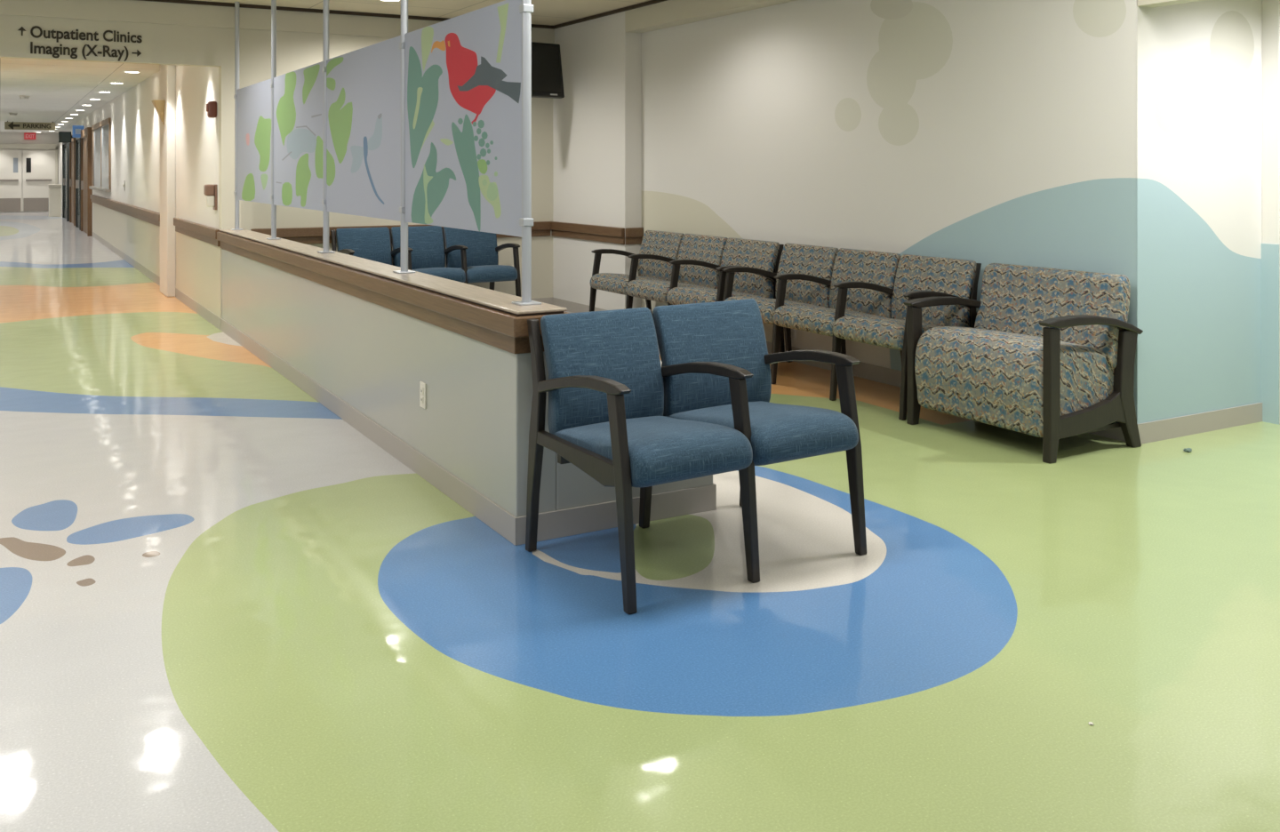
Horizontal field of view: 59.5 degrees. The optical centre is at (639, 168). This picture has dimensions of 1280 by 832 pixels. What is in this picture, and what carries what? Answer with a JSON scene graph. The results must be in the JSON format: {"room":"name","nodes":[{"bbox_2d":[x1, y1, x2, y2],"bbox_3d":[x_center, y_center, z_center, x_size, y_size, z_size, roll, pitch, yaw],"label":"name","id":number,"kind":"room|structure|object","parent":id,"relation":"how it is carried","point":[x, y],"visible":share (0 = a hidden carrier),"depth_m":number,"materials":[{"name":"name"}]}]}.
{"room":"hospital interior","nodes":[
{"label":"hospital interior","id":0,"kind":"room"},
{"bbox_2d":[0,132,58,212],"bbox_3d":[-20.503,0.110,36.830,2.683,2.620,0.100,0,0,-30],"label":"wall","id":1,"kind":"structure","parent":0,"point":[5,138],"depth_m":37.01,"materials":[{"name":"white paint"}]},
{"bbox_2d":[0,149,22,212],"bbox_3d":[-20.769,0.390,36.552,1.045,2.040,0.100,0,0,-30],"label":"door","id":2,"kind":"structure","parent":1,"relation":"in","point":[11,160],"depth_m":36.65,"materials":[{"name":"white paint"}]},
{"bbox_2d":[0,144,57,183],"bbox_3d":[-20.350,0.300,36.802,2.180,2.240,0.100,0,0,-30],"label":"door frame","id":3,"kind":"structure","parent":1,"relation":"attached to","point":[2,146],"depth_m":37.01,"materials":[{"name":"beige metal"}]},
{"bbox_2d":[24,132,35,139],"bbox_3d":[-20.114,-1.080,36.934,0.340,0.220,0.066,0,0,-30],"label":"exit sign","id":4,"kind":"object","parent":1,"relation":"attached to","point":[27,135],"visible":1,"depth_m":36.91,"materials":[{"name":"red plastic"}]},
{"bbox_2d":[22,149,55,211],"bbox_3d":[-19.885,0.390,37.057,0.960,2.040,0.100,0,0,-30],"label":"door","id":5,"kind":"structure","parent":1,"relation":"in","point":[38,166],"depth_m":37.02,"materials":[{"name":"white paint"}]},
{"bbox_2d":[0,57,159,133],"bbox_3d":[-12.838,-1.250,23.474,2.800,0.100,32.500,0,0,-30],"label":"ceiling","id":6,"kind":"structure","parent":0,"point":[58,91],"depth_m":16.34,"materials":[{"name":"paint"}]},
{"bbox_2d":[18,96,30,99],"bbox_3d":[-10.115,-1.175,18.407,0.170,0.049,0.170,0,0,-30],"label":"smoke detector","id":7,"kind":"object","parent":6,"relation":"attached to","point":[20,97],"visible":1,"depth_m":18.35,"materials":[{"name":"grey plastic"}]},
{"bbox_2d":[4,120,55,130],"bbox_3d":[-15.312,-1.084,28.126,1.120,0.227,0.046,0,0,-30],"label":"parking sign","id":8,"kind":"object","parent":6,"relation":"hanging from","point":[8,125],"visible":1,"depth_m":28.09,"materials":[{"name":"beige"}]},
{"bbox_2d":[58,65,218,231],"bbox_3d":[-11.531,0.110,23.713,0.120,2.620,31.580,0,0,-30],"label":"wall","id":9,"kind":"structure","parent":0,"point":[135,121],"depth_m":13.84,"materials":[{"name":"white paint"}]},
{"bbox_2d":[62,142,69,221],"bbox_3d":[-16.097,0.270,31.459,0.122,2.300,2.600,0,0,-30],"label":"door","id":10,"kind":"structure","parent":9,"relation":"in","point":[65,145],"depth_m":31.73,"materials":[{"name":"grey metal"}]},
{"bbox_2d":[58,131,73,142],"bbox_3d":[-14.340,-0.795,28.084,0.420,0.270,0.124,0,0,-30],"label":"television","id":11,"kind":"object","parent":9,"relation":"attached to","point":[63,136],"visible":0.94,"depth_m":28.00,"materials":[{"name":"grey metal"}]},
{"bbox_2d":[69,135,75,225],"bbox_3d":[-14.601,0.270,28.858,0.104,2.300,2.200,0,0,-30],"label":"door","id":12,"kind":"structure","parent":9,"relation":"in","point":[72,145],"depth_m":29.19,"materials":[{"name":"brown wood"}]},
{"bbox_2d":[75,137,80,230],"bbox_3d":[-13.360,0.270,26.688,0.104,2.300,1.600,0,0,-30],"label":"door","id":13,"kind":"structure","parent":9,"relation":"in","point":[77,140],"depth_m":26.96,"materials":[{"name":"grey metal"}]},
{"bbox_2d":[72,125,84,137],"bbox_3d":[-12.927,-0.860,25.783,0.250,0.280,0.060,0,0,-30],"label":"sign","id":14,"kind":"object","parent":9,"relation":"attached to","point":[76,129],"visible":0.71,"depth_m":25.75,"materials":[{"name":"blue plastic"}]},
{"bbox_2d":[80,127,92,236],"bbox_3d":[-12.194,0.270,24.647,0.104,2.300,2.300,0,0,-30],"label":"door","id":15,"kind":"structure","parent":9,"relation":"in","point":[86,134],"depth_m":24.39,"materials":[{"name":"brown wood"}]},
{"bbox_2d":[88,117,111,191],"bbox_3d":[-10.348,-0.245,21.430,0.090,1.310,4.120,0,0,-30],"label":"window","id":16,"kind":"structure","parent":9,"relation":"in","point":[101,131],"depth_m":21.12,"materials":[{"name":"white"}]},
{"bbox_2d":[90,194,159,226],"bbox_3d":[-8.496,0.610,18.209,0.069,0.150,11.550,0,0,-30],"label":"handrail","id":17,"kind":"object","parent":9,"relation":"attached to","point":[149,216],"visible":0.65,"depth_m":16.19,"materials":[{"name":"laminate"}]},
{"bbox_2d":[92,232,159,285],"bbox_3d":[-8.470,1.367,18.224,0.010,0.105,11.950,0,0,-30],"label":"baseboard","id":18,"kind":"structure","parent":9,"relation":"attached to","point":[153,276],"depth_m":16.67,"materials":[{"name":"beige plastic"}]},
{"bbox_2d":[93,202,159,276],"bbox_3d":[-8.443,0.968,18.182,0.006,0.695,11.850,0,0,-30],"label":"wall panel","id":19,"kind":"object","parent":9,"relation":"attached to","point":[139,239],"depth_m":16.60,"materials":[{"name":"beige paint"}]},
{"bbox_2d":[160,64,175,296],"bbox_3d":[-5.354,0.110,12.691,0.090,2.620,0.650,0,0,-30],"label":"pillar","id":20,"kind":"structure","parent":9,"relation":"attached to","point":[167,72],"depth_m":12.43,"materials":[{"name":"white paint"}]},
{"bbox_2d":[151,99,165,124],"bbox_3d":[-5.417,-0.635,12.591,0.118,0.270,0.236,0,0,-30],"label":"wall sconce","id":21,"kind":"object","parent":20,"relation":"attached to","point":[159,105],"visible":1,"depth_m":12.54,"materials":[{"name":"beige"}]},
{"bbox_2d":[173,217,220,246],"bbox_3d":[-4.409,0.610,11.082,0.044,0.150,2.780,0,0,-30],"label":"handrail","id":22,"kind":"object","parent":9,"relation":"attached to","point":[201,232],"visible":0.88,"depth_m":10.83,"materials":[{"name":"laminate"}]},
{"bbox_2d":[175,288,220,329],"bbox_3d":[-4.414,1.367,11.126,0.010,0.105,2.900,0,0,-30],"label":"baseboard","id":23,"kind":"structure","parent":9,"relation":"attached to","point":[207,315],"depth_m":10.93,"materials":[{"name":"beige plastic"}]},
{"bbox_2d":[176,232,221,318],"bbox_3d":[-4.412,0.968,11.127,0.006,0.695,2.900,0,0,-30],"label":"wall panel","id":24,"kind":"object","parent":9,"relation":"attached to","point":[198,262],"depth_m":10.90,"materials":[{"name":"beige paint"}]},
{"bbox_2d":[203,184,217,209],"bbox_3d":[-3.862,0.255,10.071,0.100,0.230,0.120,0,0,-30],"label":"dispenser","id":25,"kind":"object","parent":9,"relation":"attached to","point":[210,190],"visible":1,"depth_m":10.04,"materials":[{"name":"brown plastic"}]},
{"bbox_2d":[206,195,214,207],"bbox_3d":[-3.865,0.290,10.069,0.065,0.100,0.080,0,0,-30],"label":"wall sign","id":26,"kind":"object","parent":25,"relation":"on","point":[210,199],"depth_m":10.04,"materials":[{"name":"beige plastic"}]},
{"bbox_2d":[206,100,216,118],"bbox_3d":[-3.856,-0.535,10.074,0.085,0.150,0.120,0,0,-30],"label":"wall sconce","id":27,"kind":"object","parent":9,"relation":"attached to","point":[211,106],"visible":1,"depth_m":10.03,"materials":[{"name":"brown"}]},
{"bbox_2d":[0,0,554,298],"bbox_3d":[-5.087,-0.020,9.123,10.220,2.880,0.150,0,0,-30],"label":"wall","id":28,"kind":"structure","parent":0,"point":[174,34],"depth_m":9.91,"materials":[{"name":"beige paint"}]},
{"bbox_2d":[18,25,142,61],"bbox_3d":[-4.648,-1.040,9.317,0.926,0.256,0.006,0,0,-30],"label":"direction sign","id":29,"kind":"object","parent":28,"relation":"attached to","point":[21,28],"visible":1,"depth_m":9.30,"materials":[{"name":"brown"}]},
{"bbox_2d":[137,0,554,29],"bbox_3d":[-5.173,-1.445,8.973,9.920,0.030,0.025,0,0,-30],"label":"crown molding","id":30,"kind":"structure","parent":28,"relation":"attached to","point":[191,2],"depth_m":10.19,"materials":[{"name":"brown"}]},
{"bbox_2d":[250,221,551,243],"bbox_3d":[-2.188,0.610,10.704,2.936,0.150,0.039,0,0,-30],"label":"handrail","id":31,"kind":"object","parent":28,"relation":"attached to","point":[540,228],"visible":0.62,"depth_m":10.25,"materials":[{"name":"laminate"}]},
{"bbox_2d":[531,296,553,304],"bbox_3d":[-2.200,1.367,10.716,3.027,0.105,0.008,0,0,-30],"label":"baseboard","id":32,"kind":"structure","parent":28,"relation":"attached to","point":[549,300],"depth_m":11.42,"materials":[{"name":"beige plastic"}]},
{"bbox_2d":[531,41,564,98],"bbox_3d":[-1.247,-0.959,10.915,0.880,0.540,0.545,0,0,-38],"label":"television","id":33,"kind":"object","parent":28,"relation":"attached to","point":[547,74],"visible":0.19,"depth_m":10.88,"materials":[{"name":"black plastic"}]},
{"bbox_2d":[194,0,650,25],"bbox_3d":[-0.620,-1.510,5.116,14.000,0.100,11.500,0,0,-30],"label":"ceiling","id":34,"kind":"structure","parent":0,"point":[552,12],"depth_m":10.03,"materials":[{"name":"paint"}]},
{"bbox_2d":[553,0,667,28],"bbox_3d":[1.943,-1.445,6.492,0.025,0.030,11.345,0,0,-30],"label":"crown molding","id":35,"kind":"structure","parent":34,"relation":"attached to","point":[652,2],"depth_m":10.38,"materials":[{"name":"brown"}]},
{"bbox_2d":[552,11,641,310],"bbox_3d":[-0.350,-0.020,10.903,0.370,2.880,1.520,0,0,-30],"label":"wall column","id":36,"kind":"structure","parent":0,"point":[597,122],"depth_m":10.65,"materials":[{"name":"white paint"}]},
{"bbox_2d":[552,297,607,312],"bbox_3d":[-0.514,1.367,10.809,0.008,0.105,1.520,0,0,-30],"label":"baseboard","id":37,"kind":"structure","parent":36,"relation":"attached to","point":[572,307],"depth_m":11.06,"materials":[{"name":"beige plastic"}]},
{"bbox_2d":[551,221,624,244],"bbox_3d":[-0.529,0.610,10.800,0.039,0.150,1.519,0,0,-30],"label":"handrail","id":38,"kind":"object","parent":36,"relation":"attached to","point":[613,235],"visible":1,"depth_m":10.70,"materials":[{"name":"laminate"}]},
{"bbox_2d":[625,227,643,244],"bbox_3d":[-0.050,0.610,10.175,0.169,0.150,0.039,0,0,-30],"label":"handrail","id":39,"kind":"object","parent":36,"relation":"attached to","point":[634,236],"visible":0.96,"depth_m":10.16,"materials":[{"name":"laminate"}]},
{"bbox_2d":[0,211,1279,831],"bbox_3d":[-8.931,1.445,19.660,14.000,0.050,49.000,0,0,-30],"label":"floor","id":40,"kind":"structure","parent":0,"point":[226,606],"depth_m":3.46,"materials":[{"name":"plastic"}]},
{"bbox_2d":[48,184,61,216],"bbox_3d":[-17.422,0.940,33.350,0.340,0.960,0.300,0,0,-30],"label":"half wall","id":41,"kind":"structure","parent":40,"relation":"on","point":[54,189],"depth_m":33.23,"materials":[{"name":"beige paint"}]},
{"bbox_2d":[330,225,520,296],"bbox_3d":[-1.954,0.980,10.277,1.589,0.880,0.746,0,0,-30],"label":"chair","id":42,"kind":"object","parent":40,"relation":"on","point":[472,256],"visible":0.62,"depth_m":10.38,"materials":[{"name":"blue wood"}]},
{"bbox_2d":[216,228,716,545],"bbox_3d":[-1.686,0.976,7.232,0.938,0.888,6.564,0,0,-30],"label":"wall","id":43,"kind":"structure","parent":40,"relation":"on","point":[359,336],"depth_m":5.12,"materials":[{"name":"white paint"}]},
{"bbox_2d":[231,0,541,305],"bbox_3d":[-1.985,-0.464,7.101,0.090,1.992,6.290,0,0,-30],"label":"privacy screen","id":44,"kind":"object","parent":43,"relation":"on","point":[431,124],"visible":1,"depth_m":5.72,"materials":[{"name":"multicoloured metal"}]},
{"bbox_2d":[419,381,426,408],"bbox_3d":[-0.999,1.040,5.148,0.012,0.116,0.074,0,0,-30],"label":"wall outlet","id":45,"kind":"object","parent":43,"relation":"attached to","point":[422,386],"visible":1,"depth_m":5.13,"materials":[{"name":"beige plastic"}]},
{"bbox_2d":[589,230,784,352],"bbox_3d":[0.305,0.980,8.994,0.649,0.880,1.988,0,0,-30],"label":"chair","id":46,"kind":"object","parent":40,"relation":"on","point":[672,268],"visible":0.86,"depth_m":8.88,"materials":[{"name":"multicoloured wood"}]},
{"bbox_2d":[525,298,866,614],"bbox_3d":[0.209,0.980,4.142,1.050,0.880,0.746,0,0,-33],"label":"chair","id":47,"kind":"object","parent":40,"relation":"on","point":[627,419],"visible":1,"depth_m":4.11,"materials":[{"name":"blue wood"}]},
{"bbox_2d":[722,242,981,420],"bbox_3d":[1.285,0.980,7.279,0.649,0.880,1.880,0,0,-30],"label":"chair","id":48,"kind":"object","parent":40,"relation":"on","point":[842,294],"visible":0.91,"depth_m":7.09,"materials":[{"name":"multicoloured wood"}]},
{"bbox_2d":[903,263,1143,463],"bbox_3d":[2.017,0.982,5.978,0.709,0.875,1.004,0,0,-30],"label":"sofa","id":49,"kind":"object","parent":40,"relation":"on","point":[1048,354],"visible":1,"depth_m":5.73,"materials":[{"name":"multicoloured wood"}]},
{"bbox_2d":[1183,448,1191,452],"bbox_3d":[2.752,1.411,5.626,0.049,0.017,0.037,0,0,-30],"label":"scrap","id":50,"kind":"object","parent":40,"relation":"on","point":[1186,450],"visible":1,"depth_m":5.62,"materials":[{"name":"grey paper"}]},
{"bbox_2d":[624,0,796,32],"bbox_3d":[1.215,-1.350,7.962,0.170,0.220,5.140,0,0,-30],"label":"wall","id":51,"kind":"structure","parent":0,"point":[668,13],"depth_m":9.34,"materials":[{"name":"beige paint"}]},
{"bbox_2d":[641,0,1203,416],"bbox_3d":[2.512,-0.020,5.985,0.120,2.880,9.900,0,0,-30],"label":"wall","id":52,"kind":"structure","parent":0,"point":[986,132],"depth_m":7.27,"materials":[{"name":"white paint"}]},
{"bbox_2d":[766,340,1138,441],"bbox_3d":[1.287,1.367,7.998,0.008,0.105,5.148,0,0,-30],"label":"baseboard","id":53,"kind":"structure","parent":52,"relation":"attached to","point":[881,374],"depth_m":7.47,"materials":[{"name":"beige plastic"}]},
{"bbox_2d":[1136,0,1262,423],"bbox_3d":[3.162,0.045,6.117,1.380,2.750,0.004,0,0,-30],"label":"wall","id":54,"kind":"structure","parent":0,"point":[1199,63],"depth_m":6.03,"materials":[{"name":"white paint"}]},
{"bbox_2d":[1138,402,1262,444],"bbox_3d":[3.035,1.367,6.037,1.080,0.105,0.008,0,0,-30],"label":"baseboard","id":55,"kind":"structure","parent":54,"relation":"attached to","point":[1178,427],"depth_m":6.02,"materials":[{"name":"beige plastic"}]},
{"bbox_2d":[1261,243,1279,424],"bbox_3d":[3.524,0.920,6.263,0.006,1.000,0.100,0,0,-30],"label":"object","id":56,"kind":"structure","parent":54,"relation":"attached to","point":[1269,252],"depth_m":6.26,"materials":[{"name":"teal"}]},
{"bbox_2d":[1262,0,1279,423],"bbox_3d":[3.743,0.045,6.389,0.500,2.750,0.100,0,0,-30],"label":"wall","id":57,"kind":"structure","parent":54,"relation":"attached to","point":[1270,8],"depth_m":6.26,"materials":[{"name":"white paint"}]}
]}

